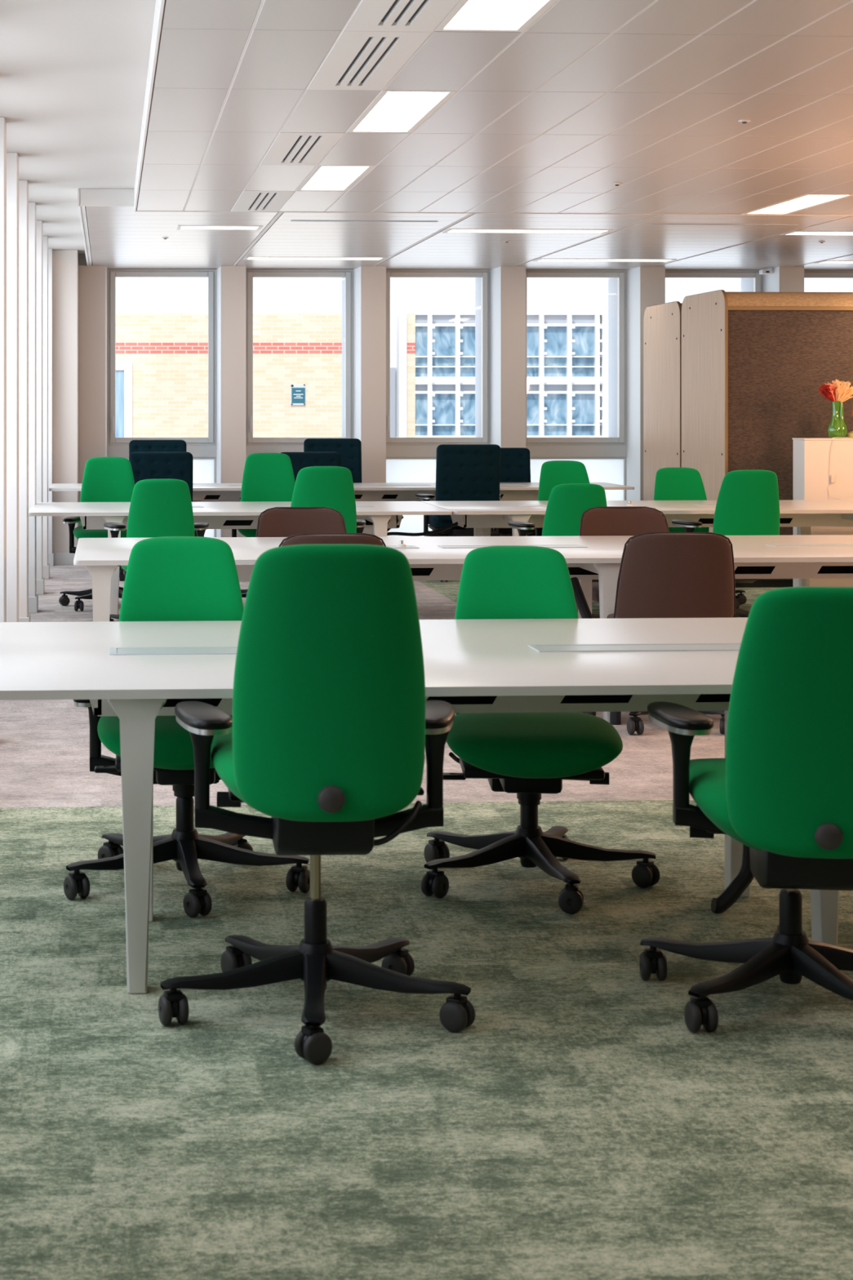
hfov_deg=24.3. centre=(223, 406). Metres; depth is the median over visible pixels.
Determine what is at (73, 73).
ceiling
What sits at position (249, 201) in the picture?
ceiling vent
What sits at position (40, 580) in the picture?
wall
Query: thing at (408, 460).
window
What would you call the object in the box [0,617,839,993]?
desk
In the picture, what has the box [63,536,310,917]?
office chair
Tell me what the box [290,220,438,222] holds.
ceiling vent
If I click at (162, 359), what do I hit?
building
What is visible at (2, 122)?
wall
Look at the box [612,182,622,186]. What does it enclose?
ceiling sensor
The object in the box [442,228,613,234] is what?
recessed light
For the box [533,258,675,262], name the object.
recessed light
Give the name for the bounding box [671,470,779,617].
office chair
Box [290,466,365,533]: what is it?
office chair
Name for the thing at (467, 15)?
recessed light
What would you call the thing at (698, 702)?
cable tray
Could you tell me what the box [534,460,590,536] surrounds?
office chair
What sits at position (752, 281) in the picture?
window
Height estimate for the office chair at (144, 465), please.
1.035 m
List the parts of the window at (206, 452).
handle, infill panel, sash, frame, frosted pane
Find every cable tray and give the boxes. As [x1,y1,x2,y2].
[80,515,402,529]
[89,693,729,715]
[192,489,538,502]
[235,561,852,581]
[450,513,852,528]
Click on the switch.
(832, 477)
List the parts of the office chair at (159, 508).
pad trim, armrest, lever, seat, backrest, armrest, pad trim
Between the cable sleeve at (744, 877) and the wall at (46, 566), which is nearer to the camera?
the cable sleeve at (744, 877)
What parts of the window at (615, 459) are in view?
sash, infill panel, frosted pane, frame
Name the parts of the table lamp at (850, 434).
lamp cord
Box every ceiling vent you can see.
[231,190,294,212]
[260,132,345,165]
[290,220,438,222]
[306,31,431,90]
[343,0,459,31]
[651,223,797,225]
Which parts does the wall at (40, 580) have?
skirting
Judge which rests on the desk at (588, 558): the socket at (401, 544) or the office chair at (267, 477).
the socket at (401, 544)
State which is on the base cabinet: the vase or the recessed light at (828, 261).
the vase
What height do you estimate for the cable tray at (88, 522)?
0.112 m
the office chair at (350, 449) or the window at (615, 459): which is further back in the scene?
the window at (615, 459)
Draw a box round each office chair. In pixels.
[58,457,134,611]
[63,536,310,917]
[103,479,208,621]
[119,452,201,577]
[120,440,186,568]
[158,544,475,1064]
[231,453,295,597]
[280,452,342,481]
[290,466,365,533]
[303,438,361,483]
[415,444,501,582]
[421,545,660,914]
[491,448,535,536]
[508,483,607,618]
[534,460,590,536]
[639,586,852,1032]
[653,467,746,608]
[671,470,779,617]
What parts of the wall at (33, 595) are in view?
skirting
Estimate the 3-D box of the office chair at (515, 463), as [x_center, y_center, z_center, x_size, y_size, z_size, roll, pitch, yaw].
[2.463,0.878,16.892,0.709,1.026,0.833,0,0,-3]
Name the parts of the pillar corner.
skirting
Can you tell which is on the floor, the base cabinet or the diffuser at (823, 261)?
the base cabinet
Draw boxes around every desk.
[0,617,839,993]
[28,501,452,621]
[48,482,634,502]
[73,534,852,722]
[421,499,852,586]
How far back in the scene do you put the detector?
17.95 m
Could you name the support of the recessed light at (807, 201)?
in the ceiling at (650, 98)
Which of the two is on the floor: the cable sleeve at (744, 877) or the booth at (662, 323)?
the booth at (662, 323)
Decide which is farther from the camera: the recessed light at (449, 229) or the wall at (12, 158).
the recessed light at (449, 229)
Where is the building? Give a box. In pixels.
[115,298,608,437]
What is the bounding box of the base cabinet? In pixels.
[792,438,852,586]
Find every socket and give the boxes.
[396,540,406,546]
[626,501,633,506]
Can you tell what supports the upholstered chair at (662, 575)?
on the floor
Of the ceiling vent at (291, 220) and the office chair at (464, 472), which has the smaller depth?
the ceiling vent at (291, 220)
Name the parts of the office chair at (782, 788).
pad trim, armrest, lever, seat, backrest, tension knob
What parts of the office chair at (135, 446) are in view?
backrest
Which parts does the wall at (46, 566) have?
skirting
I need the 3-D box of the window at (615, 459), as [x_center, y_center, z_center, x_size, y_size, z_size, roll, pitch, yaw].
[3.266,0.041,18.248,1.085,2.666,0.882,0,0,-1]
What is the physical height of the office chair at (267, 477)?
1.055 m
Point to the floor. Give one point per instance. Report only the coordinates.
(579, 1128)
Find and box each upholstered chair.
[255,506,346,537]
[279,533,386,546]
[579,506,669,603]
[580,532,735,734]
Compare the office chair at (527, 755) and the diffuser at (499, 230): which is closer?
the office chair at (527, 755)
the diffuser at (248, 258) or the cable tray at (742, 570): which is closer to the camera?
the cable tray at (742, 570)
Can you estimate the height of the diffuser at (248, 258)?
0.008 m
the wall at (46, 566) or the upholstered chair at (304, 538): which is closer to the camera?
the upholstered chair at (304, 538)
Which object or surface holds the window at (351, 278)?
in the wall at (92, 280)
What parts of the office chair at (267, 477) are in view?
armrest, seat, backrest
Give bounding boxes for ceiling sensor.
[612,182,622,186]
[737,120,751,124]
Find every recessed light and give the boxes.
[176,225,262,230]
[244,257,386,260]
[295,164,375,191]
[346,89,457,133]
[434,0,558,31]
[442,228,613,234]
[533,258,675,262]
[741,194,852,214]
[781,231,852,235]
[813,260,852,263]
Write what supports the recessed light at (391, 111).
in the ceiling at (650, 98)
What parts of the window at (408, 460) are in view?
handle, frame, frosted pane, infill panel, sash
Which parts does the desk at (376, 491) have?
flap frame, flap frame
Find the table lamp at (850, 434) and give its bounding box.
[827,408,852,499]
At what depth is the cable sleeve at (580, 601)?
8.85 m
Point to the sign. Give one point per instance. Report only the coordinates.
(297, 391)
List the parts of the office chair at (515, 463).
backrest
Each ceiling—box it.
[0,0,155,253]
[80,0,852,270]
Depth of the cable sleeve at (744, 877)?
5.38 m
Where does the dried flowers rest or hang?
in the vase
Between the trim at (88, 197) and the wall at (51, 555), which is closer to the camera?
the trim at (88, 197)
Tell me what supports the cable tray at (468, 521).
on the desk at (482, 516)
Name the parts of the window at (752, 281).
sash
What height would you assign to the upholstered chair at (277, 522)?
0.867 m
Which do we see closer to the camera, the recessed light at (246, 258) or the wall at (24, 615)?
the wall at (24, 615)
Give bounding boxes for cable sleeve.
[570,577,621,724]
[711,844,754,913]
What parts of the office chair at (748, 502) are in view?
pad trim, armrest, backrest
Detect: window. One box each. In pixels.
[106,266,221,537]
[245,266,361,459]
[386,266,500,536]
[525,266,639,500]
[665,266,778,292]
[804,270,852,278]
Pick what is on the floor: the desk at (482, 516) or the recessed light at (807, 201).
the desk at (482, 516)
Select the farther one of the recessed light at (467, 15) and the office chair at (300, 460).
the office chair at (300, 460)
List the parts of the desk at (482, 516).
post, leg, leg, flap frame, leg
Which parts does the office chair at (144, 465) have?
backrest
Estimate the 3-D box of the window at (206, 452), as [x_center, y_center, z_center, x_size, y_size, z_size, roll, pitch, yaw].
[-0.549,0.041,18.179,1.085,2.666,0.882,0,0,-1]
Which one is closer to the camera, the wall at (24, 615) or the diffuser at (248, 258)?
the wall at (24, 615)
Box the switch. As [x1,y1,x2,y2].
[830,474,835,483]
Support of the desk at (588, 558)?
on the floor
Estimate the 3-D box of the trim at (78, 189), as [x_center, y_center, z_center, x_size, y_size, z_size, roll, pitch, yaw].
[-1.073,-1.324,15.178,0.015,0.112,5.570,0,0,-3]
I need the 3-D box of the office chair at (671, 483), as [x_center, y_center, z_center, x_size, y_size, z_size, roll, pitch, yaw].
[3.332,0.917,13.822,0.714,0.948,0.862,0,0,-3]
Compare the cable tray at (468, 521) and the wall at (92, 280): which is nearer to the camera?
the cable tray at (468, 521)
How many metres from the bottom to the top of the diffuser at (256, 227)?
0.008 m
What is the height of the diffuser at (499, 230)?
0.008 m
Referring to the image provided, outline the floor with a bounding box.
[0,564,852,1279]
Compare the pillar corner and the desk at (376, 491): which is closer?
the desk at (376, 491)
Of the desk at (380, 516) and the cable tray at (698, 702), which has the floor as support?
the desk at (380, 516)
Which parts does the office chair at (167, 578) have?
pad trim, lever, armrest, seat, backrest, armrest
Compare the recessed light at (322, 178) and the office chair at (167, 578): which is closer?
the office chair at (167, 578)
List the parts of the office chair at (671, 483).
backrest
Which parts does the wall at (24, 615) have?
skirting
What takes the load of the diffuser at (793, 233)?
attached to the recessed light at (794, 233)
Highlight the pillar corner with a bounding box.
[52,249,78,564]
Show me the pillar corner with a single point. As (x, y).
(64, 262)
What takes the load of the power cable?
hanging from the desk at (380, 516)
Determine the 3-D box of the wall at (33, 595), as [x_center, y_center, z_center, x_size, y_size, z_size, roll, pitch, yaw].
[-1.483,0.007,13.316,0.442,2.774,0.224,0,0,-3]
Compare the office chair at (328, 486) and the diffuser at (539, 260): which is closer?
the office chair at (328, 486)
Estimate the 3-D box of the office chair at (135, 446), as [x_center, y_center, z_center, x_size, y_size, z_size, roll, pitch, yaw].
[-0.555,0.844,16.921,0.723,1.100,0.783,0,0,-3]
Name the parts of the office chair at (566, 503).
pad trim, armrest, backrest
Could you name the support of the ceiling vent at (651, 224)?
in the ceiling at (650, 98)
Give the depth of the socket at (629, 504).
13.09 m
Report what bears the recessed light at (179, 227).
in the ceiling at (650, 98)
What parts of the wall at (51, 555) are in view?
skirting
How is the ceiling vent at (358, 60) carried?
in the ceiling at (650, 98)
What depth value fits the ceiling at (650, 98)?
9.22 m
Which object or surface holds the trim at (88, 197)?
attached to the ceiling at (650, 98)
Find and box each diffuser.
[181,226,257,229]
[248,257,380,259]
[448,229,607,233]
[538,259,671,261]
[790,231,852,235]
[822,261,852,262]
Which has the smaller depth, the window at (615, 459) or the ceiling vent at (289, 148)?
the ceiling vent at (289, 148)
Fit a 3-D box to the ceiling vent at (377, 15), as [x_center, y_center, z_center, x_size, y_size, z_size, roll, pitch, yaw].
[0.580,-1.250,5.873,0.295,0.021,1.196,0,0,-3]
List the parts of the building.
curtained pane, grey door, head panel, head panel, head panel, head panel, head panel, head panel, glazing frame, head panel, head panel, head panel, head panel, head panel, head panel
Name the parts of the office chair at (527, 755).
lever, lever, backrest, seat, lever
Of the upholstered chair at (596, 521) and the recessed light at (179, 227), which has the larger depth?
the recessed light at (179, 227)
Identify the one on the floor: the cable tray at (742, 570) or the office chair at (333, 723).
the office chair at (333, 723)
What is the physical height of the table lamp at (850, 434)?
0.730 m
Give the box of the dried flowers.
[817,379,852,402]
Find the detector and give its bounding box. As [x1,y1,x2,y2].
[759,269,773,274]
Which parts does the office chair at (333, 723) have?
pad trim, lever, armrest, seat, backrest, tension knob, lever, armrest, lever, pad trim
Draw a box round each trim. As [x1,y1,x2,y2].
[77,188,88,266]
[80,0,852,216]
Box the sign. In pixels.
[290,384,305,404]
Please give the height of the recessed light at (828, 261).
0.020 m
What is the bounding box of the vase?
[827,400,847,438]
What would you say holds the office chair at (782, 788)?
on the floor
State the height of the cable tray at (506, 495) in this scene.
0.112 m
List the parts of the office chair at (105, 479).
pad trim, armrest, seat, backrest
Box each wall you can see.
[0,117,6,622]
[6,152,18,622]
[18,180,30,622]
[28,202,38,613]
[36,220,44,594]
[42,235,49,579]
[48,248,53,566]
[78,253,804,537]
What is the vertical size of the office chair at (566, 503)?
0.933 m
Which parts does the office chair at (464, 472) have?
pad trim, armrest, seat, backrest, armrest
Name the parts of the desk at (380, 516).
leg, leg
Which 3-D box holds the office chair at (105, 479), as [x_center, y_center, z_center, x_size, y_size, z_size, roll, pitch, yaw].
[-0.791,0.877,13.725,0.712,1.028,0.858,0,0,-4]
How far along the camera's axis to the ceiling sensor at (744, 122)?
8.48 m
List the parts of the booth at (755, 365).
panel, rail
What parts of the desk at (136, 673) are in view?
leg, post, flap frame, flap frame, post, leg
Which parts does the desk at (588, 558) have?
leg, flap frame, flap frame, post, leg, flap frame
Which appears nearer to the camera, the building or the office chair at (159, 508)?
the office chair at (159, 508)
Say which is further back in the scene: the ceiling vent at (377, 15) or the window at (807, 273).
the window at (807, 273)
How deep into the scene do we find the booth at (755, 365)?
15.10 m
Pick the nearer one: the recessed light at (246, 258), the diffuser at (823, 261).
the recessed light at (246, 258)
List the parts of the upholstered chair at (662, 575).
seat, backrest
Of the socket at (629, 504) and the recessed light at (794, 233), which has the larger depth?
the recessed light at (794, 233)
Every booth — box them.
[643,301,682,500]
[681,289,852,587]
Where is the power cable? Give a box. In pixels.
[386,515,457,536]

